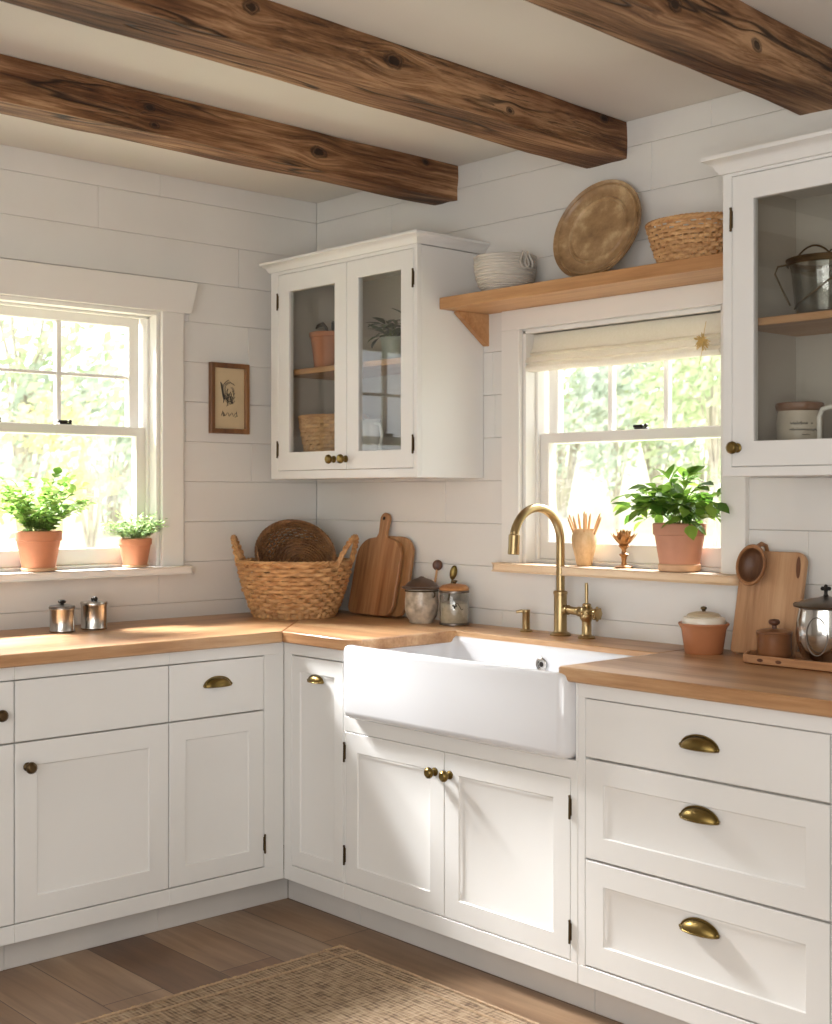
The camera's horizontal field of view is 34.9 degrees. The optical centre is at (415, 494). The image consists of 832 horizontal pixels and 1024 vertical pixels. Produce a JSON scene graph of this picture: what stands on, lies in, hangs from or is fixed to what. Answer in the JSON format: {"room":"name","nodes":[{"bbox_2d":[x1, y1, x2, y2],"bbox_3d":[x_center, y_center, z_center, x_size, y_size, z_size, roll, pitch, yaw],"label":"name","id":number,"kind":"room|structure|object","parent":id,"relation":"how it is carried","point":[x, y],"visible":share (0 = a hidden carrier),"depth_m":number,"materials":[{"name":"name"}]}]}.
{"room":"farmhouse kitchen","nodes":[
{"label":"farmhouse kitchen","id":0,"kind":"room"},
{"bbox_2d":[0,144,316,629],"bbox_3d":[-2.311,0.053,3.587,5.250,2.605,0.150,0,0,-42],"label":"wall","id":1,"kind":"structure","parent":0,"point":[58,210],"depth_m":4.84,"materials":[{"name":"white paint"}]},
{"bbox_2d":[0,258,197,581],"bbox_3d":[-1.295,-0.242,4.458,1.219,1.051,0.224,0,0,-42],"label":"window","id":2,"kind":"structure","parent":1,"relation":"in","point":[173,299],"depth_m":4.72,"materials":[{"name":"white paint"}]},
{"bbox_2d":[0,467,96,571],"bbox_3d":[-1.231,0.083,4.407,0.404,0.347,0.242,0,0,-33],"label":"potted plant","id":3,"kind":"object","parent":2,"relation":"on","point":[38,548],"visible":1,"depth_m":4.39,"materials":[{"name":"plant"}]},
{"bbox_2d":[15,530,61,571],"bbox_3d":[-1.264,0.189,4.438,0.154,0.135,0.154,0,0,-42],"label":"pot","id":4,"kind":"object","parent":3,"relation":"attached to","point":[38,550],"depth_m":4.38,"materials":[{"name":"ceramic"}]},
{"bbox_2d":[100,511,167,567],"bbox_3d":[-0.974,0.157,4.677,0.278,0.199,0.154,0,0,-42],"label":"potted thyme","id":5,"kind":"object","parent":2,"relation":"on","point":[135,550],"visible":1,"depth_m":4.65,"materials":[{"name":"ceramic"}]},
{"bbox_2d":[118,538,151,567],"bbox_3d":[-0.993,0.205,4.684,0.118,0.102,0.118,0,0,-42],"label":"pot","id":6,"kind":"object","parent":5,"relation":"attached to","point":[134,551],"depth_m":4.64,"materials":[{"name":"ceramic"}]},
{"bbox_2d":[209,362,249,433],"bbox_3d":[-0.695,-0.357,4.941,0.172,0.262,0.019,0,0,-42],"label":"picture frame","id":7,"kind":"object","parent":1,"relation":"attached to","point":[229,383],"visible":1,"depth_m":4.94,"materials":[{"name":"brown wood"}]},
{"bbox_2d":[0,898,622,1023],"bbox_3d":[-0.458,1.385,1.623,5.250,0.060,5.550,0,0,-42],"label":"floor","id":8,"kind":"structure","parent":0,"point":[79,986],"depth_m":3.80,"materials":[{"name":"brown wood"}]},
{"bbox_2d":[0,667,13,970],"bbox_3d":[-1.546,0.919,3.737,0.600,0.873,0.650,0,0,-42],"label":"base cabinet","id":9,"kind":"object","parent":8,"relation":"on","point":[6,674],"visible":0.94,"depth_m":3.71,"materials":[{"name":"white paint"}]},
{"bbox_2d":[4,653,168,969],"bbox_3d":[-1.137,0.919,4.107,0.501,0.873,0.650,0,0,-42],"label":"base cabinet","id":10,"kind":"object","parent":8,"relation":"on","point":[90,743],"visible":0.87,"depth_m":3.89,"materials":[{"name":"white paint"}]},
{"bbox_2d":[157,642,287,930],"bbox_3d":[-0.769,0.919,4.449,0.503,0.873,0.640,0,0,-42],"label":"base cabinet","id":11,"kind":"object","parent":8,"relation":"on","point":[225,722],"visible":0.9,"depth_m":4.21,"materials":[{"name":"white paint"}]},
{"bbox_2d":[75,944,539,1023],"bbox_3d":[-0.295,1.347,2.718,1.774,0.015,1.770,0,0,-42],"label":"woven rug","id":12,"kind":"object","parent":8,"relation":"on","point":[340,984],"visible":1,"depth_m":3.51,"materials":[{"name":"wicker"}]},
{"bbox_2d":[284,643,359,924],"bbox_3d":[-0.133,0.919,4.466,0.635,0.873,0.376,0,0,-42],"label":"base cabinet","id":13,"kind":"object","parent":8,"relation":"on","point":[313,676],"visible":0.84,"depth_m":4.25,"materials":[{"name":"white paint"}]},
{"bbox_2d":[343,683,594,1012],"bbox_3d":[0.310,0.919,3.967,0.650,0.873,0.956,0,0,-42],"label":"base cabinet","id":14,"kind":"object","parent":8,"relation":"on","point":[465,852],"visible":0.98,"depth_m":3.73,"materials":[{"name":"white paint"}]},
{"bbox_2d":[0,610,831,717],"bbox_3d":[-0.308,0.464,3.509,2.189,0.036,2.659,0,0,-42],"label":"countertop","id":15,"kind":"structure","parent":14,"relation":"on","point":[654,667],"depth_m":3.96,"materials":[{"name":"brown wood"}]},
{"bbox_2d":[49,600,74,632],"bbox_3d":[-1.147,0.393,4.294,0.084,0.105,0.084,0,0,-42],"label":"metal canister","id":16,"kind":"object","parent":15,"relation":"on","point":[61,615],"visible":1,"depth_m":4.26,"materials":[{"name":"metal"}]},
{"bbox_2d":[80,596,107,629],"bbox_3d":[-1.067,0.392,4.390,0.091,0.108,0.091,0,0,-42],"label":"metal canister","id":17,"kind":"object","parent":15,"relation":"on","point":[93,611],"visible":1,"depth_m":4.36,"materials":[{"name":"metal"}]},
{"bbox_2d":[230,534,358,619],"bbox_3d":[-0.445,0.297,4.860,0.429,0.310,0.429,0,0,-31],"label":"wicker basket","id":18,"kind":"object","parent":15,"relation":"on","point":[267,598],"visible":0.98,"depth_m":4.71,"materials":[{"name":"brown wicker"}]},
{"bbox_2d":[254,519,336,585],"bbox_3d":[-0.439,0.226,4.936,0.350,0.267,0.203,0,0,27],"label":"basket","id":19,"kind":"object","parent":18,"relation":"in","point":[296,549],"visible":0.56,"depth_m":5.01,"materials":[{"name":"brown wicker"}]},
{"bbox_2d":[348,513,403,616],"bbox_3d":[-0.138,0.255,4.867,0.099,0.375,0.250,0,0,-42],"label":"cutting board","id":20,"kind":"object","parent":15,"relation":"on","point":[379,559],"visible":1,"depth_m":4.85,"materials":[{"name":"brown wood"}]},
{"bbox_2d":[389,536,414,616],"bbox_3d":[-0.104,0.298,4.851,0.070,0.288,0.250,0,0,-42],"label":"cutting board","id":21,"kind":"object","parent":15,"relation":"on","point":[407,545],"visible":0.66,"depth_m":4.77,"materials":[{"name":"brown wood"}]},
{"bbox_2d":[401,576,439,623],"bbox_3d":[0.019,0.364,4.602,0.140,0.162,0.140,0,0,-42],"label":"ceramic jar","id":22,"kind":"object","parent":15,"relation":"on","point":[421,594],"visible":0.98,"depth_m":4.55,"materials":[{"name":"grey ceramic"}]},
{"bbox_2d":[432,560,442,582],"bbox_3d":[0.069,0.337,4.690,0.050,0.211,0.013,0,0,-7],"label":"wooden spoon","id":23,"kind":"object","parent":15,"relation":"on","point":[437,565],"visible":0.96,"depth_m":4.69,"materials":[{"name":"brown wood"}]},
{"bbox_2d":[432,560,442,569],"bbox_3d":[0.076,0.250,4.691,0.036,0.038,0.012,0,0,5],"label":"bowl","id":24,"kind":"object","parent":23,"relation":"on","point":[437,564],"depth_m":4.69,"materials":[{"name":"brown wood"}]},
{"bbox_2d":[447,565,456,600],"bbox_3d":[0.120,0.345,4.628,0.048,0.195,0.012,0,0,-3],"label":"spoon","id":25,"kind":"object","parent":15,"relation":"on","point":[453,571],"visible":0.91,"depth_m":4.62,"materials":[{"name":"gold metal"}]},
{"bbox_2d":[449,565,456,579],"bbox_3d":[0.131,0.273,4.629,0.027,0.051,0.012,0,0,-3],"label":"bowl","id":26,"kind":"object","parent":25,"relation":"on","point":[453,571],"depth_m":4.62,"materials":[{"name":"gold metal"}]},
{"bbox_2d":[439,580,469,625],"bbox_3d":[0.131,0.368,4.533,0.106,0.152,0.106,0,0,-42],"label":"glass canister","id":27,"kind":"object","parent":15,"relation":"on","point":[453,612],"visible":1,"depth_m":4.50,"materials":[{"name":"clear glass"}]},
{"bbox_2d":[344,636,632,758],"bbox_3d":[0.247,0.574,3.893,0.472,0.225,0.912,0,0,-42],"label":"farmhouse sink","id":28,"kind":"object","parent":15,"relation":"in","point":[503,694],"visible":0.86,"depth_m":3.74,"materials":[{"name":"ceramic"}]},
{"bbox_2d":[516,609,532,631],"bbox_3d":[0.354,0.409,4.301,0.048,0.072,0.047,0,0,-42],"label":"soap pump","id":29,"kind":"object","parent":15,"relation":"on","point":[525,612],"visible":1,"depth_m":4.29,"materials":[{"name":"gold metal"}]},
{"bbox_2d":[508,503,602,638],"bbox_3d":[0.429,0.237,4.077,0.267,0.418,0.203,0,0,-42],"label":"faucet","id":30,"kind":"object","parent":15,"relation":"on","point":[586,613],"visible":1,"depth_m":4.15,"materials":[{"name":"gold metal"}]},
{"bbox_2d":[678,606,729,654],"bbox_3d":[0.808,0.380,3.720,0.142,0.132,0.142,0,0,-42],"label":"casserole","id":31,"kind":"object","parent":15,"relation":"on","point":[703,632],"visible":1,"depth_m":3.67,"materials":[{"name":"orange ceramic"}]},
{"bbox_2d":[678,621,729,654],"bbox_3d":[0.808,0.403,3.720,0.142,0.086,0.142,0,0,-42],"label":"pot","id":32,"kind":"object","parent":31,"relation":"attached to","point":[699,637],"depth_m":3.67,"materials":[{"name":"brown ceramic"}]},
{"bbox_2d":[731,551,807,656],"bbox_3d":[0.971,0.300,3.644,0.074,0.285,0.206,0,0,-42],"label":"cutting board","id":33,"kind":"object","parent":15,"relation":"on","point":[783,583],"visible":0.8,"depth_m":3.64,"materials":[{"name":"brown wood"}]},
{"bbox_2d":[736,542,768,585],"bbox_3d":[0.930,0.191,3.666,0.086,0.120,0.096,0,0,22],"label":"wooden scoop","id":34,"kind":"object","parent":33,"relation":"on","point":[751,563],"visible":1,"depth_m":3.65,"materials":[{"name":"brown wood"}]},
{"bbox_2d":[743,650,831,672],"bbox_3d":[1.050,0.433,3.405,0.162,0.024,0.470,0,0,-42],"label":"wooden tray","id":35,"kind":"object","parent":15,"relation":"on","point":[750,656],"visible":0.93,"depth_m":3.41,"materials":[{"name":"brown wood"}]},
{"bbox_2d":[756,619,792,658],"bbox_3d":[0.953,0.383,3.526,0.096,0.104,0.096,0,0,-42],"label":"lidded pot","id":36,"kind":"object","parent":35,"relation":"on","point":[774,641],"visible":0.86,"depth_m":3.49,"materials":[{"name":"brown ceramic"}]},
{"bbox_2d":[793,584,831,662],"bbox_3d":[1.051,0.333,3.410,0.163,0.204,0.171,0,0,-42],"label":"pot","id":37,"kind":"object","parent":35,"relation":"on","point":[813,629],"visible":0.94,"depth_m":3.36,"materials":[{"name":"grey metal"}]},
{"bbox_2d":[795,608,831,662],"bbox_3d":[1.054,0.364,3.407,0.151,0.142,0.151,0,0,-42],"label":"jar","id":38,"kind":"object","parent":37,"relation":"attached to","point":[813,629],"depth_m":3.35,"materials":[{"name":"silver metal"}]},
{"bbox_2d":[578,683,831,1023],"bbox_3d":[0.895,0.919,3.329,0.642,0.873,0.774,0,0,-42],"label":"base cabinet","id":39,"kind":"object","parent":8,"relation":"on","point":[705,827],"visible":0.98,"depth_m":3.13,"materials":[{"name":"white paint"}]},
{"bbox_2d":[0,0,831,203],"bbox_3d":[-0.458,-1.200,1.623,5.250,0.100,5.550,0,0,-42],"label":"ceiling","id":40,"kind":"structure","parent":0,"point":[524,43],"depth_m":3.61,"materials":[{"name":"white paint"}]},
{"bbox_2d":[0,54,457,204],"bbox_3d":[-1.690,-1.087,2.947,4.995,0.131,0.127,0,0,-44],"label":"ceiling beam","id":41,"kind":"structure","parent":40,"relation":"attached to","point":[30,90],"depth_m":3.93,"materials":[{"name":"brown wood"}]},
{"bbox_2d":[0,0,626,168],"bbox_3d":[-1.166,-1.091,2.371,0.170,0.125,5.004,0,0,45],"label":"ceiling beam","id":42,"kind":"structure","parent":40,"relation":"attached to","point":[268,38],"depth_m":3.32,"materials":[{"name":"brown wood"}]},
{"bbox_2d":[525,0,831,114],"bbox_3d":[-0.634,-1.094,1.785,0.184,0.118,5.009,0,0,44],"label":"ceiling beam","id":43,"kind":"structure","parent":40,"relation":"attached to","point":[733,43],"depth_m":3.11,"materials":[{"name":"brown wood"}]},
{"bbox_2d":[317,91,831,651],"bbox_3d":[1.429,0.053,3.338,0.150,2.605,5.550,0,0,-42],"label":"wall","id":44,"kind":"structure","parent":0,"point":[516,201],"depth_m":4.36,"materials":[{"name":"white paint"}]},
{"bbox_2d":[259,229,489,479],"bbox_3d":[-0.167,-0.457,4.724,0.342,0.801,0.872,0,0,-42],"label":"upper cabinet","id":45,"kind":"object","parent":44,"relation":"attached to","point":[428,400],"visible":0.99,"depth_m":4.57,"materials":[{"name":"white paint"}]},
{"bbox_2d":[309,321,334,366],"bbox_3d":[-0.325,-0.551,4.911,0.142,0.181,0.142,0,0,-42],"label":"terracotta pot","id":46,"kind":"object","parent":45,"relation":"on","point":[322,342],"visible":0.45,"depth_m":4.86,"materials":[{"name":"ceramic"}]},
{"bbox_2d":[298,413,368,469],"bbox_3d":[-0.304,-0.186,4.881,0.300,0.210,0.237,0,0,41],"label":"wicker basket","id":47,"kind":"object","parent":45,"relation":"in","point":[317,431],"visible":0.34,"depth_m":4.79,"materials":[{"name":"brown wicker"}]},
{"bbox_2d":[293,357,400,379],"bbox_3d":[-0.148,-0.450,4.741,0.264,0.020,0.766,0,0,-42],"label":"shelf","id":48,"kind":"object","parent":45,"relation":"attached to","point":[384,369],"depth_m":4.79,"materials":[{"name":"brown wood"}]},
{"bbox_2d":[363,419,382,450],"bbox_3d":[-0.149,-0.178,4.718,0.088,0.180,0.124,0,0,-42],"label":"pitcher","id":49,"kind":"object","parent":45,"relation":"in","point":[372,438],"visible":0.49,"depth_m":4.70,"materials":[{"name":"white ceramic"}]},
{"bbox_2d":[366,317,400,358],"bbox_3d":[-0.070,-0.539,4.628,0.223,0.157,0.242,0,0,5],"label":"potted houseplant","id":50,"kind":"object","parent":45,"relation":"on","point":[390,345],"visible":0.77,"depth_m":4.62,"materials":[{"name":"ceramic"}]},
{"bbox_2d":[440,253,722,346],"bbox_3d":[0.557,-0.580,4.027,0.213,0.146,1.194,0,0,-42],"label":"wall shelf","id":51,"kind":"object","parent":44,"relation":"attached to","point":[473,309],"visible":0.69,"depth_m":4.01,"materials":[{"name":"brown wood"}]},
{"bbox_2d":[473,250,536,290],"bbox_3d":[0.290,-0.716,4.313,0.206,0.124,0.206,0,0,14],"label":"basket","id":52,"kind":"object","parent":51,"relation":"on","point":[495,270],"visible":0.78,"depth_m":4.23,"materials":[{"name":"white wicker"}]},
{"bbox_2d":[553,179,641,276],"bbox_3d":[0.554,-0.815,4.068,0.107,0.314,0.329,0,0,-45],"label":"round plate","id":53,"kind":"object","parent":51,"relation":"on","point":[596,230],"visible":0.98,"depth_m":4.08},
{"bbox_2d":[645,211,722,262],"bbox_3d":[0.784,-0.714,3.769,0.208,0.132,0.290,0,0,-39],"label":"basket","id":54,"kind":"object","parent":51,"relation":"on","point":[682,248],"visible":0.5,"depth_m":3.69,"materials":[{"name":"brown wicker"}]},
{"bbox_2d":[491,280,748,585],"bbox_3d":[0.648,-0.179,4.135,0.229,0.870,0.972,0,0,-42],"label":"window","id":55,"kind":"structure","parent":44,"relation":"in","point":[542,391],"depth_m":4.26,"materials":[{"name":"white paint"}]},
{"bbox_2d":[571,529,596,565],"bbox_3d":[0.535,0.168,4.215,0.082,0.117,0.082,0,0,-42],"label":"wooden vase","id":56,"kind":"object","parent":55,"relation":"on","point":[584,544],"visible":0.98,"depth_m":4.19,"materials":[{"name":"brown wood"}]},
{"bbox_2d":[567,517,573,532],"bbox_3d":[0.508,0.134,4.226,0.053,0.124,0.008,0,0,25],"label":"wooden stick","id":57,"kind":"object","parent":56,"relation":"in","point":[569,521],"visible":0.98,"depth_m":4.23,"materials":[{"name":"brown wood"}]},
{"bbox_2d":[578,513,581,528],"bbox_3d":[0.529,0.128,4.245,0.008,0.136,0.056,0,0,-15],"label":"wooden stick","id":58,"kind":"object","parent":56,"relation":"in","point":[579,521],"visible":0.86,"depth_m":4.26,"materials":[{"name":"brown wood"}]},
{"bbox_2d":[583,511,585,531],"bbox_3d":[0.531,0.124,4.189,0.008,0.143,0.049,0,0,5],"label":"wooden stick","id":59,"kind":"object","parent":56,"relation":"in","point":[584,519],"visible":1,"depth_m":4.17,"materials":[{"name":"brown wood"}]},
{"bbox_2d":[587,513,590,528],"bbox_3d":[0.549,0.128,4.234,0.008,0.135,0.040,0,0,35],"label":"wooden stick","id":60,"kind":"object","parent":56,"relation":"in","point":[589,520],"visible":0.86,"depth_m":4.24,"materials":[{"name":"brown wood"}]},
{"bbox_2d":[594,517,601,534],"bbox_3d":[0.561,0.133,4.196,0.060,0.126,0.008,0,0,38],"label":"wooden stick","id":61,"kind":"object","parent":56,"relation":"in","point":[599,521],"visible":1,"depth_m":4.18,"materials":[{"name":"brown wood"}]},
{"bbox_2d":[525,311,720,371],"bbox_3d":[0.635,-0.474,4.122,0.055,0.139,0.762,0,0,-42],"label":"roman shade","id":62,"kind":"object","parent":55,"relation":"attached to","point":[673,338],"visible":0.96,"depth_m":4.10,"materials":[{"name":"fabric"}]},
{"bbox_2d":[694,323,709,363],"bbox_3d":[0.831,-0.439,3.849,0.018,0.128,0.055,0,0,-42],"label":"sprig","id":63,"kind":"object","parent":62,"relation":"hanging from","point":[702,341],"visible":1,"depth_m":3.85,"materials":[{"name":"plant"}]},
{"bbox_2d":[610,529,637,567],"bbox_3d":[0.644,0.167,4.096,0.085,0.119,0.083,0,0,-42],"label":"flower ornament","id":64,"kind":"object","parent":55,"relation":"on","point":[623,538],"visible":1,"depth_m":4.08,"materials":[{"name":"brown wood"}]},
{"bbox_2d":[611,464,729,571],"bbox_3d":[0.753,0.068,3.882,0.247,0.318,0.482,0,0,-42],"label":"potted plant","id":65,"kind":"object","parent":55,"relation":"on","point":[679,545],"visible":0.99,"depth_m":3.87,"materials":[{"name":"green plant"}]},
{"bbox_2d":[652,522,706,571],"bbox_3d":[0.780,0.155,3.920,0.158,0.142,0.158,0,0,-42],"label":"pot","id":66,"kind":"object","parent":65,"relation":"attached to","point":[677,552],"depth_m":3.86,"materials":[{"name":"ceramic"}]},
{"bbox_2d":[701,129,831,477],"bbox_3d":[1.103,-0.459,3.308,0.368,0.825,0.680,0,0,-42],"label":"upper cabinet","id":67,"kind":"object","parent":44,"relation":"attached to","point":[777,195],"visible":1,"depth_m":3.41,"materials":[{"name":"white paint"}]},
{"bbox_2d":[758,310,831,336],"bbox_3d":[1.124,-0.442,3.327,0.284,0.020,0.558,0,0,-42],"label":"shelf","id":68,"kind":"object","parent":67,"relation":"attached to","point":[818,323],"depth_m":3.38,"materials":[{"name":"brown wood"}]},
{"bbox_2d":[775,401,824,439],"bbox_3d":[0.997,-0.158,3.442,0.124,0.160,0.124,0,0,-42],"label":"stoneware crock","id":69,"kind":"object","parent":67,"relation":"in","point":[795,420],"visible":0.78,"depth_m":3.39,"materials":[{"name":"ceramic"}]},
{"bbox_2d":[774,244,831,313],"bbox_3d":[1.046,-0.546,3.383,0.199,0.186,0.199,0,0,-16],"label":"pail","id":70,"kind":"object","parent":67,"relation":"on","point":[790,264],"visible":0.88,"depth_m":3.38,"materials":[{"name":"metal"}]},
{"bbox_2d":[817,404,831,438],"bbox_3d":[1.091,-0.154,3.337,0.104,0.152,0.166,0,0,-42],"label":"mug","id":71,"kind":"object","parent":67,"relation":"in","point":[827,407],"visible":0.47,"depth_m":3.38,"materials":[{"name":"white ceramic"}]},
{"label":"outside","id":72,"kind":"structure","parent":0,"visible":0},
{"bbox_2d":[0,401,720,549],"bbox_3d":[9.565,-1.532,21.037,60.000,6.774,70.000,0,0,-42],"label":"foliage","id":73,"kind":"structure","parent":72,"point":[585,495],"depth_m":21.47,"materials":[{"name":"plant"}]},
{"bbox_2d":[0,316,124,528],"bbox_3d":[-4.539,-0.756,15.492,3.777,6.545,4.030,0,0,-42],"label":"tree","id":74,"kind":"object","parent":73,"relation":"on","point":[43,349],"visible":0.27,"depth_m":14.87,"materials":[{"name":"green plant"}]},
{"bbox_2d":[0,376,126,539],"bbox_3d":[-3.634,0.335,12.208,1.799,2.863,1.400,0,0,-6],"label":"tree","id":75,"kind":"object","parent":73,"relation":"on","point":[81,473],"visible":0.52,"depth_m":12.21,"materials":[{"name":"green plant"}]},
{"bbox_2d":[0,346,131,547],"bbox_3d":[-3.675,0.017,14.600,1.892,3.358,1.546,0,0,-42],"label":"tree","id":76,"kind":"object","parent":73,"relation":"on","point":[93,384],"visible":0.53,"depth_m":14.51,"materials":[{"name":"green plant"}]},
{"bbox_2d":[34,326,131,535],"bbox_3d":[-3.972,0.123,18.265,2.374,5.148,3.176,0,0,-42],"label":"tree","id":77,"kind":"object","parent":73,"relation":"on","point":[115,506],"visible":0.14,"depth_m":18.03,"materials":[{"name":"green plant"}]},
{"bbox_2d":[556,396,636,526],"bbox_3d":[1.789,-0.091,16.050,1.469,2.354,1.382,0,0,-42],"label":"tree","id":78,"kind":"object","parent":73,"relation":"on","point":[610,459],"visible":0.3,"depth_m":16.01,"materials":[{"name":"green plant"}]},
{"bbox_2d":[556,358,700,517],"bbox_3d":[2.286,-0.731,20.165,3.551,5.976,3.307,0,0,-42],"label":"tree","id":79,"kind":"object","parent":73,"relation":"on","point":[559,453],"visible":0.05,"depth_m":20.14,"materials":[{"name":"green plant"}]},
{"bbox_2d":[556,360,705,535],"bbox_3d":[2.617,-0.559,17.887,2.341,3.952,2.574,0,0,-42],"label":"tree","id":80,"kind":"object","parent":73,"relation":"on","point":[598,396],"visible":0.48,"depth_m":17.69,"materials":[{"name":"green plant"}]},
{"bbox_2d":[563,357,719,487],"bbox_3d":[3.864,-1.205,21.114,4.383,6.844,4.510,0,0,-42],"label":"tree","id":81,"kind":"object","parent":73,"relation":"on","point":[654,473],"visible":0.02,"depth_m":21.04,"materials":[{"name":"green plant"}]},
{"bbox_2d":[616,355,720,546],"bbox_3d":[2.819,-0.771,13.096,1.656,3.334,1.906,0,0,-42],"label":"tree","id":82,"kind":"object","parent":73,"relation":"on","point":[697,418],"visible":0.38,"depth_m":13.10,"materials":[{"name":"green plant"}]},
{"bbox_2d":[622,365,720,523],"bbox_3d":[3.990,-0.140,17.891,2.383,3.993,2.089,0,0,-42],"label":"tree","id":83,"kind":"object","parent":73,"relation":"on","point":[695,458],"visible":0.11,"depth_m":17.59,"materials":[{"name":"green plant"}]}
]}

